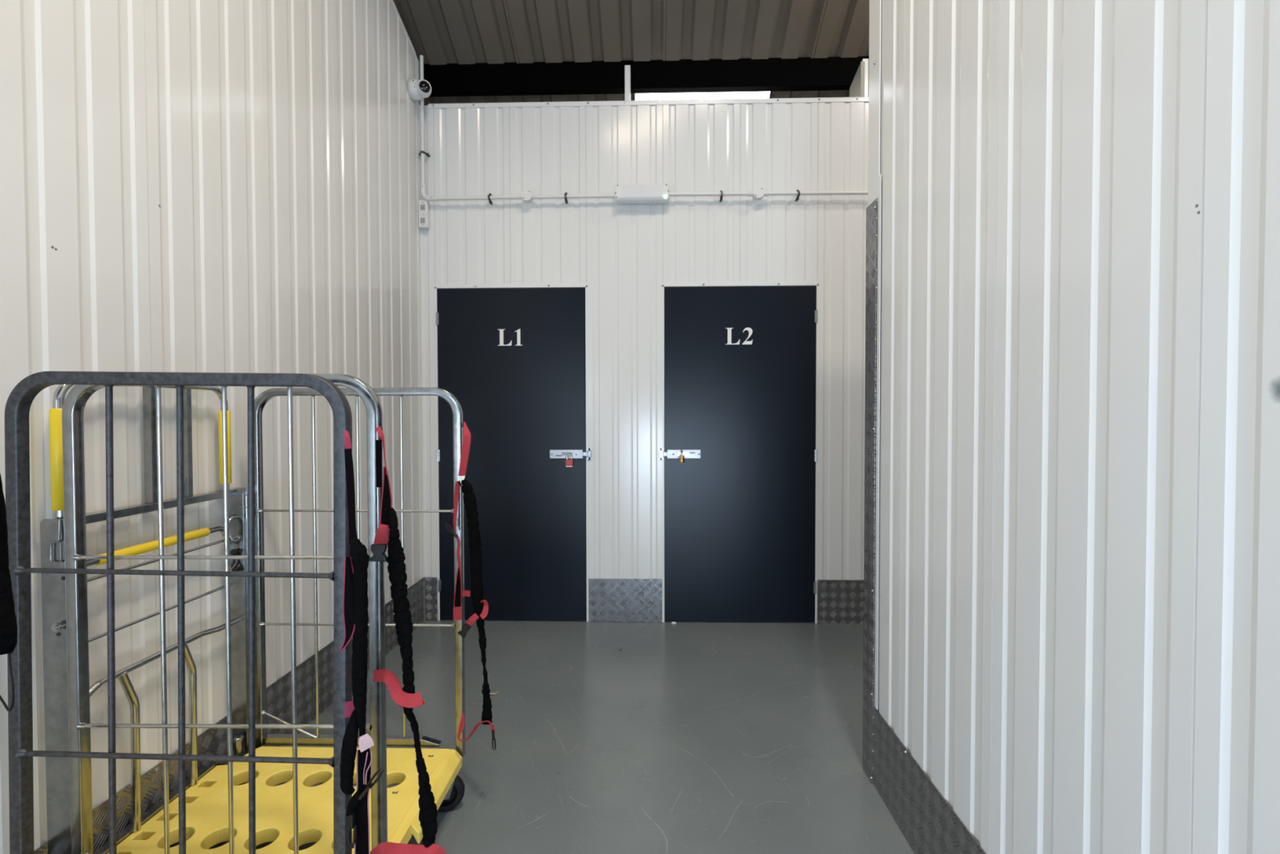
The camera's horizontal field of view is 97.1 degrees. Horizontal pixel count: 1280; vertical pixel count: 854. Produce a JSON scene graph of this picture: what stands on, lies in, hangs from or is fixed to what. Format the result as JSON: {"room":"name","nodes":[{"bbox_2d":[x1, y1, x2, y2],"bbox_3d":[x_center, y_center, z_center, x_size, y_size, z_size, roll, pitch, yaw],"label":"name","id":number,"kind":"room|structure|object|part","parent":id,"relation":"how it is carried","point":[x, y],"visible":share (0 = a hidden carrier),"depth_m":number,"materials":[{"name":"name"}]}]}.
{"room":"self storage corridor","nodes":[
{"label":"self storage corridor","id":0,"kind":"room"},
{"bbox_2d":[0,0,422,853],"bbox_3d":[-1.548,-1.716,-0.114,0.051,6.142,7.566,0,1,1],"label":"wall","id":1,"kind":"structure","parent":0,"point":[228,186],"depth_m":1.91,"materials":[{"name":"white metal"}]},
{"bbox_2d":[34,577,424,853],"bbox_3d":[-1.480,1.182,1.291,0.007,0.288,4.860,0,1,1],"label":"baseboard","id":2,"kind":"structure","parent":1,"relation":"attached to","point":[212,741],"depth_m":2.27,"materials":[{"name":"silver metal"}]},
{"bbox_2d":[391,0,416,55],"bbox_3d":[-1.553,-3.541,-0.174,0.059,2.497,7.520,0,1,1],"label":"trim","id":3,"kind":"structure","parent":1,"relation":"attached to","point":[393,2],"depth_m":3.43,"materials":[{"name":"white metal"}]},
{"bbox_2d":[407,78,431,100],"bbox_3d":[-1.366,-2.112,3.536,0.132,0.117,0.120,0,1,1],"label":"security camera","id":4,"kind":"object","parent":1,"relation":"attached to","point":[418,90],"visible":1,"depth_m":3.50,"materials":[{"name":"white plastic"}]},
{"bbox_2d":[417,60,426,577],"bbox_3d":[-1.420,-0.687,3.679,0.015,3.350,0.019,0,1,1],"label":"trim","id":5,"kind":"structure","parent":1,"relation":"attached to","point":[421,292],"depth_m":3.69,"materials":[{"name":"white metal"}]},
{"bbox_2d":[171,619,914,853],"bbox_3d":[1.053,1.387,1.053,5.350,0.120,10.100,0,1,1],"label":"floor","id":6,"kind":"structure","parent":0,"point":[666,737],"depth_m":2.39,"materials":[{"name":"grey paint"}]},
{"bbox_2d":[4,370,351,853],"bbox_3d":[-1.048,0.609,0.902,0.828,1.450,0.709,0,1,1],"label":"cart","id":7,"kind":"object","parent":6,"relation":"on","point":[16,417],"visible":0.98,"depth_m":1.23,"materials":[{"name":"metal"}]},
{"bbox_2d":[0,473,17,711],"bbox_3d":[-0.686,0.152,0.602,0.032,0.308,0.028,0,1,1],"label":"strap","id":8,"kind":"object","parent":7,"relation":"hanging from","point":[8,623],"visible":1,"depth_m":0.60,"materials":[{"name":"black fabric"}]},
{"bbox_3d":[-1.161,0.519,1.244,0.033,1.231,0.021,0,1,1],"label":"upright rod","id":9,"kind":"part","parent":7,"relation":"part of","materials":[{"name":"metal"}]},
{"bbox_3d":[-1.007,0.317,1.227,0.704,0.032,0.023,0,1,1],"label":"cross rod","id":10,"kind":"part","parent":7,"relation":"part of","materials":[{"name":"metal"}]},
{"bbox_3d":[-1.011,0.722,1.235,0.704,0.032,0.023,0,1,1],"label":"cross rod","id":11,"kind":"part","parent":7,"relation":"part of","materials":[{"name":"metal"}]},
{"bbox_3d":[-1.004,0.521,1.240,0.033,1.231,0.021,0,1,1],"label":"upright rod","id":12,"kind":"part","parent":7,"relation":"part of","materials":[{"name":"metal"}]},
{"bbox_3d":[-0.847,0.523,1.236,0.033,1.231,0.021,0,1,1],"label":"upright rod","id":13,"kind":"part","parent":7,"relation":"part of","materials":[{"name":"metal"}]},
{"bbox_2d":[339,430,383,853],"bbox_3d":[-0.576,0.464,1.160,0.123,0.914,0.050,0,1,25],"label":"strap","id":14,"kind":"object","parent":7,"relation":"hanging from","point":[355,597],"visible":1,"depth_m":1.17,"materials":[{"name":"black fabric"}]},
{"bbox_2d":[40,373,465,853],"bbox_3d":[-1.031,0.590,1.682,0.853,1.456,0.695,0,1,1],"label":"cart","id":15,"kind":"object","parent":6,"relation":"on","point":[293,814],"visible":0.83,"depth_m":1.59,"materials":[{"name":"metal"}]},
{"bbox_3d":[-1.433,0.725,1.399,0.061,1.000,0.020,0,1,1],"label":"corner plate","id":16,"kind":"part","parent":15,"relation":"part of","materials":[{"name":"metal"}]},
{"bbox_3d":[-1.427,0.909,1.581,0.021,0.464,0.057,0,1,1],"label":"bent leg","id":17,"kind":"part","parent":15,"relation":"part of","materials":[{"name":"metal"}]},
{"bbox_3d":[-1.437,0.234,1.706,0.036,0.022,0.640,0,1,1],"label":"frame","id":18,"kind":"part","parent":15,"relation":"part of","materials":[{"name":"metal"}]},
{"bbox_3d":[-1.444,1.151,1.659,0.028,0.036,0.518,0,1,1],"label":"rail","id":19,"kind":"part","parent":15,"relation":"part of","materials":[{"name":"metal"}]},
{"bbox_3d":[-1.429,0.393,1.707,0.017,0.017,0.646,0,1,1],"label":"tie rod","id":20,"kind":"part","parent":15,"relation":"part of","materials":[{"name":"metal"}]},
{"bbox_3d":[-1.428,0.551,1.713,0.017,0.017,0.651,0,1,1],"label":"tie rod","id":21,"kind":"part","parent":15,"relation":"part of","materials":[{"name":"metal"}]},
{"bbox_3d":[-1.145,0.514,1.357,0.017,1.231,0.017,0,1,1],"label":"upright rod","id":22,"kind":"part","parent":15,"relation":"part of","materials":[{"name":"metal"}]},
{"bbox_3d":[-1.422,0.905,1.782,0.021,0.464,0.056,0,1,1],"label":"bent leg","id":23,"kind":"part","parent":15,"relation":"part of","materials":[{"name":"metal"}]},
{"bbox_3d":[-0.990,0.310,1.342,0.704,0.019,0.019,0,1,1],"label":"cross rod","id":24,"kind":"part","parent":15,"relation":"part of","materials":[{"name":"metal"}]},
{"bbox_3d":[-0.990,0.715,1.350,0.704,0.019,0.019,0,1,1],"label":"cross rod","id":25,"kind":"part","parent":15,"relation":"part of","materials":[{"name":"metal"}]},
{"bbox_3d":[-0.987,0.514,1.355,0.017,1.231,0.017,0,1,1],"label":"upright rod","id":26,"kind":"part","parent":15,"relation":"part of","materials":[{"name":"metal"}]},
{"bbox_3d":[-1.412,0.430,1.952,0.004,0.113,0.035,0,1,1],"label":"latch lever","id":27,"kind":"part","parent":15,"relation":"part of","materials":[{"name":"metal"}]},
{"bbox_3d":[-1.410,0.719,1.992,0.056,0.986,0.022,0,1,1],"label":"corner plate","id":28,"kind":"part","parent":15,"relation":"part of","materials":[{"name":"metal"}]},
{"bbox_3d":[-1.254,1.064,2.022,0.200,0.103,0.018,0,1,1],"label":"brace rod","id":29,"kind":"part","parent":15,"relation":"part of","materials":[{"name":"metal"}]},
{"bbox_3d":[-0.830,0.514,1.354,0.017,1.231,0.017,0,1,1],"label":"upright rod","id":30,"kind":"part","parent":15,"relation":"part of","materials":[{"name":"metal"}]},
{"bbox_3d":[-1.156,0.501,2.014,0.016,1.231,0.016,0,1,1],"label":"upright rod","id":31,"kind":"part","parent":15,"relation":"part of","materials":[{"name":"metal"}]},
{"bbox_3d":[-1.035,1.122,2.023,0.647,0.027,0.024,0,1,1],"label":"foot rail","id":32,"kind":"part","parent":15,"relation":"part of","materials":[{"name":"metal"}]},
{"bbox_3d":[-1.002,0.296,1.997,0.704,0.018,0.018,0,1,1],"label":"cross rod","id":33,"kind":"part","parent":15,"relation":"part of","materials":[{"name":"metal"}]},
{"bbox_3d":[-1.002,0.701,2.005,0.704,0.018,0.018,0,1,1],"label":"cross rod","id":34,"kind":"part","parent":15,"relation":"part of","materials":[{"name":"metal"}]},
{"bbox_3d":[-0.999,0.501,2.010,0.016,1.231,0.016,0,1,1],"label":"upright rod","id":35,"kind":"part","parent":15,"relation":"part of","materials":[{"name":"metal"}]},
{"bbox_3d":[-1.002,0.515,2.010,0.752,1.308,0.028,0,1,1],"label":"panel","id":36,"kind":"part","parent":15,"relation":"part of","materials":[{"name":"metal"}]},
{"bbox_3d":[-0.842,0.500,2.006,0.016,1.231,0.016,0,1,1],"label":"upright rod","id":37,"kind":"part","parent":15,"relation":"part of","materials":[{"name":"metal"}]},
{"bbox_2d":[368,426,446,853],"bbox_3d":[-0.531,0.516,1.267,0.194,1.034,0.066,0,1,20],"label":"strap","id":38,"kind":"object","parent":15,"relation":"hanging from","point":[388,534],"visible":1,"depth_m":1.26,"materials":[{"name":"black fabric"}]},
{"bbox_2d":[444,422,496,750],"bbox_3d":[-0.575,0.540,1.945,0.178,1.115,0.070,0,1,9],"label":"strap","id":39,"kind":"object","parent":15,"relation":"hanging from","point":[480,606],"visible":1,"depth_m":1.94,"materials":[{"name":"black fabric"}]},
{"bbox_2d":[393,0,869,105],"bbox_3d":[0.115,-4.089,0.814,8.200,5.500,10.400,0,1,1],"label":"ceiling","id":40,"kind":"structure","parent":0,"point":[460,32],"depth_m":3.74,"materials":[{"name":"grey metal"}]},
{"bbox_2d":[418,56,869,97],"bbox_3d":[0.593,-2.432,3.898,6.200,0.208,0.060,0,1,1],"label":"roof beam","id":41,"kind":"structure","parent":40,"relation":"attached to","point":[833,73],"depth_m":3.91,"materials":[{"name":"black paint"}]},
{"bbox_2d":[635,91,769,100],"bbox_3d":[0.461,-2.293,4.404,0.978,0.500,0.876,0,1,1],"label":"fluorescent light","id":42,"kind":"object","parent":40,"relation":"attached to","point":[741,95],"depth_m":4.13,"materials":[{"name":"white plastic"}]},
{"bbox_2d":[422,101,868,596],"bbox_3d":[1.131,-0.407,3.656,5.118,3.362,0.051,0,1,1],"label":"wall","id":43,"kind":"structure","parent":0,"point":[624,254],"depth_m":3.65,"materials":[{"name":"white metal"}]},
{"bbox_2d":[417,200,429,229],"bbox_3d":[-1.395,-1.372,3.651,0.060,0.176,0.044,0,1,1],"label":"box","id":44,"kind":"object","parent":43,"relation":"attached to","point":[423,205],"visible":1,"depth_m":3.63,"materials":[{"name":"white plastic"}]},
{"bbox_2d":[424,577,437,620],"bbox_3d":[-1.375,1.133,3.720,0.088,0.288,0.007,0,1,1],"label":"baseboard","id":45,"kind":"structure","parent":43,"relation":"attached to","point":[430,583],"depth_m":3.72,"materials":[{"name":"silver metal"}]},
{"bbox_2d":[434,283,587,288],"bbox_3d":[-0.838,-0.917,3.690,1.000,0.028,0.059,0,1,1],"label":"trim","id":46,"kind":"structure","parent":43,"relation":"attached to","point":[500,285],"depth_m":3.67,"materials":[{"name":"white metal"}]},
{"bbox_2d":[435,288,586,620],"bbox_3d":[-0.836,0.184,3.699,0.998,2.167,0.068,0,1,1],"label":"door","id":47,"kind":"structure","parent":43,"relation":"in","point":[513,359],"depth_m":3.69,"materials":[{"name":"black metal"}]},
{"bbox_2d":[565,453,573,466],"bbox_3d":[-0.457,0.214,3.652,0.048,0.083,0.022,0,1,1],"label":"padlock","id":48,"kind":"object","parent":47,"relation":"hanging from","point":[569,462],"visible":1,"depth_m":3.64,"materials":[{"name":"red metal"}]},
{"bbox_2d":[435,287,588,622],"bbox_3d":[-0.836,0.186,3.713,0.996,2.180,0.048,0,1,1],"label":"trim","id":49,"kind":"structure","parent":43,"relation":"attached to","point":[436,291],"depth_m":3.69,"materials":[{"name":"white metal"}]},
{"bbox_2d":[586,448,591,459],"bbox_3d":[-0.329,0.176,3.667,0.028,0.078,0.019,0,1,1],"label":"keep","id":50,"kind":"object","parent":43,"relation":"attached to","point":[588,450],"visible":1,"depth_m":3.66,"materials":[{"name":"metal"}]},
{"bbox_2d":[588,578,662,622],"bbox_3d":[-0.096,1.133,3.689,0.481,0.284,0.007,0,1,1],"label":"baseboard","id":51,"kind":"structure","parent":43,"relation":"attached to","point":[610,600],"depth_m":3.69,"materials":[{"name":"silver metal"}]},
{"bbox_2d":[624,65,630,100],"bbox_3d":[-0.080,-2.040,3.701,0.036,0.630,0.034,0,1,1],"label":"post","id":52,"kind":"object","parent":43,"relation":"attached to","point":[627,68],"visible":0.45,"depth_m":3.68,"materials":[{"name":"white metal"}]},
{"bbox_2d":[614,183,669,204],"bbox_3d":[0.014,-1.481,3.587,0.340,0.113,0.092,0,1,1],"label":"emergency light","id":53,"kind":"object","parent":43,"relation":"attached to","point":[652,193],"visible":1,"depth_m":3.55,"materials":[{"name":"white plastic"}]},
{"bbox_2d":[418,54,867,204],"bbox_3d":[0.281,-1.903,3.585,3.411,0.931,0.070,0,1,1],"label":"cable conduit","id":54,"kind":"object","parent":43,"relation":"attached to","point":[758,193],"visible":0.98,"depth_m":3.59,"materials":[{"name":"white plastic"}]},
{"bbox_3d":[-0.672,-1.472,3.607,0.029,0.030,0.029,0,1,1],"label":"spout","id":55,"kind":"part","parent":54,"relation":"part of","materials":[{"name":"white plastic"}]},
{"bbox_3d":[0.700,-1.474,3.572,0.029,0.030,0.029,0,1,1],"label":"spout","id":56,"kind":"part","parent":54,"relation":"part of","materials":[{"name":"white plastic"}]},
{"bbox_3d":[0.795,-1.474,3.570,0.029,0.030,0.029,0,1,1],"label":"spout","id":57,"kind":"part","parent":54,"relation":"part of","materials":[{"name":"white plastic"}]},
{"bbox_2d":[428,97,868,108],"bbox_3d":[1.158,-2.081,3.620,5.058,0.029,0.064,0,1,1],"label":"trim","id":58,"kind":"structure","parent":43,"relation":"attached to","point":[824,99],"depth_m":3.62,"materials":[{"name":"white metal"}]},
{"bbox_2d":[658,448,662,460],"bbox_3d":[0.136,0.175,3.656,0.028,0.078,0.019,0,1,1],"label":"keep","id":59,"kind":"object","parent":43,"relation":"attached to","point":[660,450],"visible":1,"depth_m":3.65,"materials":[{"name":"metal"}]},
{"bbox_2d":[662,286,817,622],"bbox_3d":[0.644,0.182,3.662,1.004,2.167,0.068,0,1,1],"label":"door","id":60,"kind":"structure","parent":43,"relation":"in","point":[740,362],"depth_m":3.65,"materials":[{"name":"black metal"}]},
{"bbox_2d":[679,449,684,462],"bbox_3d":[0.269,0.188,3.631,0.022,0.083,0.048,0,1,20],"label":"padlock","id":61,"kind":"object","parent":60,"relation":"hanging from","point":[682,456],"visible":1,"depth_m":3.61,"materials":[{"name":"gold metal"}]},
{"bbox_2d":[662,285,818,623],"bbox_3d":[0.645,0.184,3.677,1.002,2.180,0.048,0,1,1],"label":"trim","id":62,"kind":"structure","parent":43,"relation":"attached to","point":[817,286],"depth_m":3.65,"materials":[{"name":"white metal"}]},
{"bbox_2d":[662,280,818,287],"bbox_3d":[0.643,-0.919,3.654,1.006,0.028,0.059,0,1,1],"label":"trim","id":63,"kind":"structure","parent":43,"relation":"attached to","point":[712,284],"depth_m":3.63,"materials":[{"name":"white metal"}]},
{"bbox_2d":[817,579,863,623],"bbox_3d":[2.415,1.129,3.627,2.534,0.284,0.007,0,1,1],"label":"baseboard","id":64,"kind":"structure","parent":43,"relation":"attached to","point":[838,601],"depth_m":3.65,"materials":[{"name":"silver metal"}]},
{"bbox_2d":[849,61,864,97],"bbox_3d":[1.441,-0.542,3.780,0.025,3.625,0.210,0,1,1],"label":"wall","id":65,"kind":"structure","parent":0,"point":[857,86],"depth_m":3.67,"materials":[{"name":"beige metal"}]},
{"bbox_2d":[861,58,868,97],"bbox_3d":[1.454,-2.050,3.663,0.036,0.645,0.034,0,1,1],"label":"post","id":66,"kind":"object","parent":65,"relation":"attached to","point":[866,60],"visible":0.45,"depth_m":3.64,"materials":[{"name":"white metal"}]},
{"bbox_2d":[873,0,1279,853],"bbox_3d":[0.810,-0.328,-0.906,0.061,3.390,6.042,0,1,1],"label":"wall","id":67,"kind":"structure","parent":0,"point":[1079,548],"depth_m":1.07,"materials":[{"name":"white metal"}]},
{"bbox_2d":[862,198,877,784],"bbox_3d":[0.884,0.243,2.088,0.083,2.123,0.095,0,1,1],"label":"guard","id":68,"kind":"object","parent":67,"relation":"attached to","point":[871,211],"visible":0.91,"depth_m":2.08,"materials":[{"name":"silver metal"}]},
{"bbox_2d":[867,0,881,710],"bbox_3d":[0.879,-0.532,2.057,0.069,3.098,0.116,0,1,1],"label":"trim","id":69,"kind":"structure","parent":67,"relation":"attached to","point":[874,62],"depth_m":2.03,"materials":[{"name":"white metal"}]},
{"bbox_2d":[874,707,986,853],"bbox_3d":[0.778,1.222,-0.914,0.007,0.288,5.942,0,1,1],"label":"baseboard","id":70,"kind":"structure","parent":67,"relation":"attached to","point":[927,822],"depth_m":1.74,"materials":[{"name":"silver metal"}]}
]}

